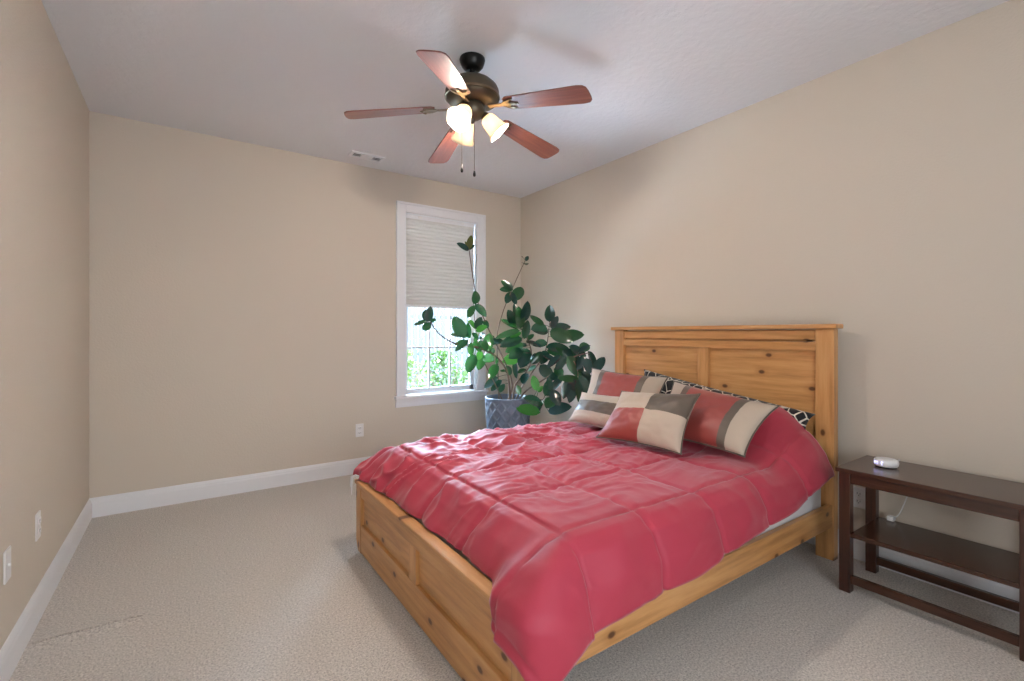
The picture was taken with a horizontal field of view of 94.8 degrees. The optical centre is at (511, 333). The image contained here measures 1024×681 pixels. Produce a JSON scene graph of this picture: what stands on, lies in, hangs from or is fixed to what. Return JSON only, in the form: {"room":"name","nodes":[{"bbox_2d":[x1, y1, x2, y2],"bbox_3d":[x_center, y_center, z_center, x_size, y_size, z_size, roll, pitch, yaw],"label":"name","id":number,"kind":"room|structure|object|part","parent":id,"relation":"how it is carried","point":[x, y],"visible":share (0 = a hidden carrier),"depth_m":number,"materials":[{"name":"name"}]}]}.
{"room":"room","nodes":[
{"label":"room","id":0,"kind":"room"},
{"bbox_2d":[0,0,88,649],"bbox_3d":[-1.359,-0.129,0.899,0.140,2.740,5.705,0,0,-35],"label":"wall","id":1,"kind":"structure","parent":0,"point":[44,111],"depth_m":2.10,"materials":[{"name":"beige paint"}]},
{"bbox_2d":[3,545,10,584],"bbox_3d":[-1.824,0.837,1.705,0.012,0.116,0.072,0,0,-35],"label":"wall plate","id":2,"kind":"object","parent":1,"relation":"attached to","point":[7,554],"visible":1,"depth_m":1.70,"materials":[{"name":"white plastic"}]},
{"bbox_2d":[35,510,40,541],"bbox_3d":[-2.069,0.839,2.057,0.010,0.116,0.072,0,0,-35],"label":"wall outlet","id":3,"kind":"object","parent":1,"relation":"attached to","point":[38,515],"visible":1,"depth_m":2.04,"materials":[{"name":"white plastic"}]},
{"bbox_2d":[0,499,91,680],"bbox_3d":[-1.291,1.175,0.937,0.015,0.132,5.410,0,0,-35],"label":"baseboard","id":4,"kind":"structure","parent":1,"relation":"attached to","point":[14,646],"depth_m":2.04,"materials":[{"name":"white paint"}]},
{"bbox_2d":[89,111,520,497],"bbox_3d":[-1.414,-0.129,4.245,3.581,2.740,0.140,0,0,-35],"label":"wall","id":5,"kind":"structure","parent":0,"point":[242,295],"depth_m":3.69,"materials":[{"name":"beige paint"}]},
{"bbox_2d":[89,456,370,517],"bbox_3d":[-1.370,1.175,4.182,3.581,0.132,0.015,0,0,-35],"label":"baseboard","id":6,"kind":"structure","parent":5,"relation":"attached to","point":[170,495],"depth_m":3.57,"materials":[{"name":"white paint"}]},
{"bbox_2d":[356,423,363,436],"bbox_3d":[-1.358,0.863,4.193,0.072,0.116,0.010,0,0,-35],"label":"wall outlet","id":7,"kind":"object","parent":5,"relation":"attached to","point":[359,427],"visible":1,"depth_m":4.19,"materials":[{"name":"white plastic"}]},
{"bbox_2d":[394,200,487,407],"bbox_3d":[-0.711,-0.273,4.699,1.001,1.929,0.195,0,0,-35],"label":"window","id":8,"kind":"structure","parent":5,"relation":"in","point":[405,396],"depth_m":4.60,"materials":[{"name":"white paint"}]},
{"bbox_3d":[-0.720,0.147,4.705,0.755,0.872,0.032,0,0,-35],"label":"sash","id":9,"kind":"part","parent":8,"relation":"part of","materials":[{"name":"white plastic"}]},
{"bbox_2d":[406,214,473,308],"bbox_3d":[-0.703,-0.691,4.671,0.741,0.881,0.038,0,0,-35],"label":"window blind","id":10,"kind":"object","parent":8,"relation":"attached to","point":[438,271],"visible":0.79,"depth_m":4.64,"materials":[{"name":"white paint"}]},
{"bbox_3d":[-0.705,-0.264,4.674,0.741,0.026,0.028,0,0,-35],"label":"rail","id":11,"kind":"part","parent":10,"relation":"part of","materials":[{"name":"white paint"}]},
{"bbox_2d":[408,307,468,387],"bbox_3d":[-2.800,0.477,11.065,9.000,2.529,0.180,0,0,-35],"label":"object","id":12,"kind":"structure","parent":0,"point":[415,333],"depth_m":11.58,"materials":[{"name":"glass"}]},
{"bbox_2d":[9,474,1023,680],"bbox_3d":[0.171,1.286,1.958,3.861,0.111,5.705,0,0,-35],"label":"floor","id":13,"kind":"structure","parent":0,"point":[270,584],"depth_m":2.05,"materials":[{"name":"carpet"}]},
{"bbox_2d":[414,235,605,429],"bbox_3d":[-0.009,0.167,4.219,1.660,2.148,0.636,0,0,7],"label":"rubber plant","id":14,"kind":"object","parent":13,"relation":"on","point":[509,410],"visible":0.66,"depth_m":4.19,"materials":[{"name":"green plant"}]},
{"bbox_3d":[-0.354,0.268,4.162,0.749,0.755,0.035,0,0,-21],"label":"stem","id":15,"kind":"part","parent":14,"relation":"part of","materials":[{"name":"green plant"}]},
{"bbox_3d":[-0.205,0.173,4.243,0.295,0.947,0.044,0,0,-17],"label":"stem","id":16,"kind":"part","parent":14,"relation":"part of","materials":[{"name":"green plant"}]},
{"bbox_3d":[-0.194,-0.060,4.319,0.357,1.426,0.204,0,0,-35],"label":"stem","id":17,"kind":"part","parent":14,"relation":"part of","materials":[{"name":"green plant"}]},
{"bbox_3d":[-0.037,0.911,4.330,0.424,0.661,0.426,0,0,-35],"label":"pot","id":18,"kind":"part","parent":14,"relation":"part of","materials":[{"name":"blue ceramic"}]},
{"bbox_3d":[-0.011,-0.018,4.373,0.268,1.311,0.013,0,0,4],"label":"stem","id":19,"kind":"part","parent":14,"relation":"part of","materials":[{"name":"green plant"}]},
{"bbox_3d":[0.085,0.265,4.324,0.198,0.779,0.064,0,0,13],"label":"stem","id":20,"kind":"part","parent":14,"relation":"part of","materials":[{"name":"green plant"}]},
{"bbox_3d":[0.183,0.267,4.360,0.345,0.784,0.023,0,0,8],"label":"stem","id":21,"kind":"part","parent":14,"relation":"part of","materials":[{"name":"green plant"}]},
{"bbox_3d":[0.345,0.410,4.171,0.306,0.497,0.674,0,0,-35],"label":"stem","id":22,"kind":"part","parent":14,"relation":"part of","materials":[{"name":"green plant"}]},
{"bbox_2d":[355,324,842,680],"bbox_3d":[0.462,0.594,2.645,2.178,1.294,1.669,0,0,-35],"label":"frame","id":23,"kind":"object","parent":13,"relation":"on","point":[445,594],"visible":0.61,"depth_m":2.46,"materials":[{"name":"brown wood"}]},
{"bbox_3d":[-0.632,0.999,2.371,0.016,0.165,0.696,0,0,-35],"label":"footboard panel","id":24,"kind":"part","parent":23,"relation":"part of","materials":[{"name":"brown wood"}]},
{"bbox_3d":[-0.410,0.891,2.041,0.039,0.060,1.483,0,0,-35],"label":"footboard rail","id":25,"kind":"part","parent":23,"relation":"part of","materials":[{"name":"brown wood"}]},
{"bbox_3d":[-0.410,1.153,2.041,0.039,0.153,1.483,0,0,-35],"label":"footboard rail","id":26,"kind":"part","parent":23,"relation":"part of","materials":[{"name":"brown wood"}]},
{"bbox_3d":[-0.187,0.999,1.729,0.016,0.165,0.723,0,0,-35],"label":"footboard panel","id":27,"kind":"part","parent":23,"relation":"part of","materials":[{"name":"brown wood"}]},
{"bbox_2d":[390,488,820,580],"bbox_3d":[0.481,0.881,2.649,1.968,0.289,1.512,0,0,-35],"label":"mattress","id":28,"kind":"object","parent":23,"relation":"on","point":[813,502],"visible":0.04,"depth_m":2.40,"materials":[{"name":"fabric"}]},
{"bbox_2d":[350,407,834,680],"bbox_3d":[0.381,0.741,2.611,2.075,0.642,1.822,0,0,-35],"label":"comforter","id":29,"kind":"object","parent":28,"relation":"on","point":[574,531],"visible":0.84,"depth_m":1.92,"materials":[{"name":"fabric"}]},
{"bbox_2d":[568,392,618,427],"bbox_3d":[0.612,0.534,3.284,0.175,0.223,0.505,0,0,-35],"label":"lumbar cushion","id":30,"kind":"object","parent":29,"relation":"on","point":[591,409],"visible":0.71,"depth_m":3.26,"materials":[{"name":"beige fabric"}]},
{"bbox_2d":[587,368,668,396],"bbox_3d":[0.781,0.447,3.400,0.232,0.347,0.736,0,0,-38],"label":"sham pillow","id":31,"kind":"object","parent":29,"relation":"on","point":[606,383],"visible":0.54,"depth_m":3.36,"materials":[{"name":"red fabric"}]},
{"bbox_2d":[596,390,700,454],"bbox_3d":[0.800,0.491,2.779,0.270,0.308,0.562,0,0,-41],"label":"cushion","id":32,"kind":"object","parent":29,"relation":"on","point":[656,420],"visible":1,"depth_m":2.69,"materials":[{"name":"beige fabric"}]},
{"bbox_2d":[644,369,775,404],"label":"pillow","id":33,"kind":"object","parent":29,"relation":"on","point":[667,387],"depth_m":3.25,"materials":[{"name":"black fabric"}]},
{"bbox_2d":[670,381,779,457],"bbox_3d":[1.141,0.472,2.743,0.347,0.317,0.716,0,0,-35],"label":"sham pillow","id":34,"kind":"object","parent":29,"relation":"on","point":[727,423],"visible":0.65,"depth_m":2.57,"materials":[{"name":"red fabric"}]},
{"bbox_2d":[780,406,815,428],"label":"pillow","id":35,"kind":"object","parent":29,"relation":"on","point":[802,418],"depth_m":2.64,"materials":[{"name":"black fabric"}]},
{"bbox_3d":[0.895,0.607,3.849,0.055,1.268,0.092,0,0,-35],"label":"headboard post","id":36,"kind":"part","parent":23,"relation":"part of","materials":[{"name":"brown wood"}]},
{"bbox_3d":[1.118,0.468,3.542,0.020,0.754,0.674,0,0,-35],"label":"headboard panel","id":37,"kind":"part","parent":23,"relation":"part of","materials":[{"name":"brown wood"}]},
{"bbox_3d":[0.897,0.996,1.994,2.055,0.120,0.028,0,0,-35],"label":"rail","id":38,"kind":"part","parent":23,"relation":"part of","materials":[{"name":"brown wood"}]},
{"bbox_3d":[1.321,0.071,3.232,0.048,0.049,1.408,0,0,-35],"label":"headboard rail","id":39,"kind":"part","parent":23,"relation":"part of","materials":[{"name":"brown wood"}]},
{"bbox_3d":[1.322,0.009,3.233,0.044,0.055,1.396,0,0,-35],"label":"headboard rail","id":40,"kind":"part","parent":23,"relation":"part of","materials":[{"name":"brown wood"}]},
{"bbox_3d":[1.542,0.468,2.930,0.020,0.754,0.668,0,0,-35],"label":"headboard panel","id":41,"kind":"part","parent":23,"relation":"part of","materials":[{"name":"brown wood"}]},
{"bbox_3d":[1.749,0.607,2.616,0.055,1.268,0.092,0,0,-35],"label":"headboard post","id":42,"kind":"part","parent":23,"relation":"part of","materials":[{"name":"brown wood"}]},
{"bbox_2d":[835,455,1023,661],"bbox_3d":[1.921,0.944,2.121,0.395,0.594,0.671,0,0,-35],"label":"console table","id":43,"kind":"object","parent":13,"relation":"on","point":[996,497],"visible":0.94,"depth_m":2.09,"materials":[{"name":"brown wood"}]},
{"bbox_3d":[1.617,0.954,2.276,0.046,0.574,0.046,0,0,-35],"label":"leg","id":44,"kind":"part","parent":43,"relation":"part of","materials":[{"name":"brown wood"}]},
{"bbox_3d":[1.884,0.954,2.461,0.046,0.574,0.046,0,0,-35],"label":"leg","id":45,"kind":"part","parent":43,"relation":"part of","materials":[{"name":"brown wood"}]},
{"bbox_2d":[873,457,898,468],"bbox_3d":[1.820,0.627,2.289,0.101,0.040,0.100,0,0,-35],"label":"smart speaker","id":46,"kind":"object","parent":43,"relation":"on","point":[883,462],"visible":1,"depth_m":2.26},
{"bbox_2d":[887,459,906,521],"bbox_3d":[1.924,0.793,2.377,0.167,0.320,0.066,0,0,-23],"label":"power cord","id":47,"kind":"object","parent":43,"relation":"hanging from","point":[889,517],"visible":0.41,"depth_m":2.39,"materials":[{"name":"white plastic"}]},
{"bbox_2d":[850,517,1018,588],"bbox_3d":[1.921,0.963,2.121,0.363,0.020,0.555,0,0,-35],"label":"shelf","id":48,"kind":"object","parent":43,"relation":"attached to","point":[991,563],"depth_m":2.08,"materials":[{"name":"brown wood"}]},
{"bbox_3d":[1.959,0.954,1.782,0.046,0.574,0.046,0,0,-35],"label":"leg","id":49,"kind":"part","parent":43,"relation":"part of","materials":[{"name":"brown wood"}]},
{"bbox_2d":[41,0,1008,197],"bbox_3d":[0.171,-1.549,1.958,3.861,0.100,5.705,0,0,-35],"label":"ceiling","id":50,"kind":"structure","parent":0,"point":[285,75],"depth_m":2.58,"materials":[{"name":"white paint"}]},
{"bbox_2d":[348,150,384,162],"bbox_3d":[-1.227,-1.493,3.974,0.280,0.012,0.120,0,0,-35],"label":"ceiling vent","id":51,"kind":"object","parent":50,"relation":"in","point":[356,154],"visible":1,"depth_m":3.96,"materials":[{"name":"white metal"}]},
{"bbox_2d":[344,50,591,176],"bbox_3d":[-0.209,-1.176,2.604,1.280,0.645,1.280,0,0,-35],"label":"ceiling fan","id":52,"kind":"object","parent":50,"relation":"hanging from","point":[470,94],"visible":1,"depth_m":2.49,"materials":[{"name":"brown wood"}]},
{"bbox_3d":[-0.649,-1.179,2.510,0.470,0.006,0.140,-8,11,-8],"label":"blade","id":53,"kind":"part","parent":52,"relation":"part of","materials":[{"name":"brown wood"}]},
{"bbox_3d":[-0.406,-1.179,2.962,0.140,0.006,0.470,-11,-3,-27],"label":"blade","id":54,"kind":"part","parent":52,"relation":"part of","materials":[{"name":"brown wood"}]},
{"bbox_3d":[-0.294,-1.179,2.140,0.140,0.006,0.470,9,9,9],"label":"blade","id":55,"kind":"part","parent":52,"relation":"part of","materials":[{"name":"brown wood"}]},
{"bbox_3d":[-0.265,-1.133,2.444,0.147,0.146,0.135,0,0,-35],"label":"lamp shade","id":56,"kind":"part","parent":52,"relation":"part of","materials":[{"name":"beige glass"}]},
{"bbox_3d":[-0.259,-1.143,2.460,0.057,0.093,0.089,0,0,41],"label":"light bulb","id":57,"kind":"part","parent":52,"relation":"part of","materials":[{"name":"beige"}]},
{"bbox_3d":[-0.270,-1.132,2.683,0.140,0.148,0.146,0,0,-35],"label":"lamp shade","id":58,"kind":"part","parent":52,"relation":"part of","materials":[{"name":"beige glass"}]},
{"bbox_3d":[-0.205,-1.043,2.562,0.003,0.312,0.003,0,0,-35],"label":"pull chain","id":59,"kind":"part","parent":52,"relation":"part of","materials":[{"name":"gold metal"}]},
{"bbox_3d":[-0.085,-1.133,2.582,0.148,0.147,0.132,0,0,-35],"label":"lamp shade","id":60,"kind":"part","parent":52,"relation":"part of","materials":[{"name":"beige glass"}]},
{"bbox_3d":[0.099,-1.179,2.870,0.470,0.006,0.140,10,-17,-43],"label":"blade","id":61,"kind":"part","parent":52,"relation":"part of","materials":[{"name":"brown wood"}]},
{"bbox_3d":[0.168,-1.179,2.362,0.470,0.006,0.140,9,-5,28],"label":"blade","id":62,"kind":"part","parent":52,"relation":"part of","materials":[{"name":"brown wood"}]},
{"bbox_2d":[521,0,1023,552],"bbox_3d":[1.700,-0.129,3.018,0.140,2.740,5.705,0,0,-35],"label":"wall","id":63,"kind":"structure","parent":0,"point":[880,196],"depth_m":2.57,"materials":[{"name":"beige paint"}]},
{"bbox_2d":[853,486,864,508],"bbox_3d":[1.907,0.901,2.587,0.010,0.116,0.072,0,0,-35],"label":"wall outlet","id":64,"kind":"object","parent":63,"relation":"attached to","point":[858,492],"visible":0.77,"depth_m":2.58,"materials":[{"name":"white plastic"}]},
{"bbox_2d":[855,498,861,504],"bbox_3d":[1.905,0.922,2.585,0.005,0.028,0.034,0,0,-35],"label":"socket","id":65,"kind":"object","parent":64,"relation":"attached to","point":[858,501],"depth_m":2.58,"materials":[{"name":"white plastic"}]},
{"bbox_2d":[855,490,861,496],"bbox_3d":[1.905,0.880,2.585,0.005,0.028,0.034,0,0,-35],"label":"socket","id":66,"kind":"object","parent":64,"relation":"attached to","point":[858,493],"depth_m":2.58,"materials":[{"name":"white plastic"}]},
{"bbox_2d":[805,529,1018,613],"bbox_3d":[1.640,1.175,2.968,0.015,0.132,5.410,0,0,-35],"label":"baseboard","id":67,"kind":"structure","parent":63,"relation":"attached to","point":[984,584],"depth_m":2.30,"materials":[{"name":"white paint"}]},
{"label":"outside","id":68,"kind":"structure","parent":0,"visible":0},
{"bbox_3d":[-5.048,1.766,12.552,22.000,0.050,17.615,0,0,-35],"label":"ground","id":69,"kind":"structure","parent":68,"visible":0},
{"bbox_2d":[408,350,444,387],"bbox_3d":[-1.906,0.922,7.915,1.508,1.650,1.550,0,0,-35],"label":"shrub","id":70,"kind":"object","parent":69,"relation":"on","point":[420,377],"visible":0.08,"depth_m":7.89,"materials":[{"name":"green plant"}]},
{"bbox_2d":[409,348,468,386],"bbox_3d":[-1.418,1.011,9.874,1.543,1.474,1.504,0,0,-35],"label":"shrub","id":71,"kind":"object","parent":69,"relation":"on","point":[444,354],"visible":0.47,"depth_m":9.70,"materials":[{"name":"green plant"}]},
{"bbox_3d":[-1.455,1.181,9.830,0.657,1.134,0.656,0,0,-17],"label":"stem","id":72,"kind":"part","parent":71,"relation":"part of","materials":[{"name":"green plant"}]},
{"bbox_2d":[452,363,468,384],"bbox_3d":[-0.794,1.119,11.111,1.454,1.260,1.431,0,0,-35],"label":"shrub","id":73,"kind":"object","parent":69,"relation":"on","point":[463,363],"visible":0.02,"depth_m":11.07,"materials":[{"name":"green plant"}]}
]}

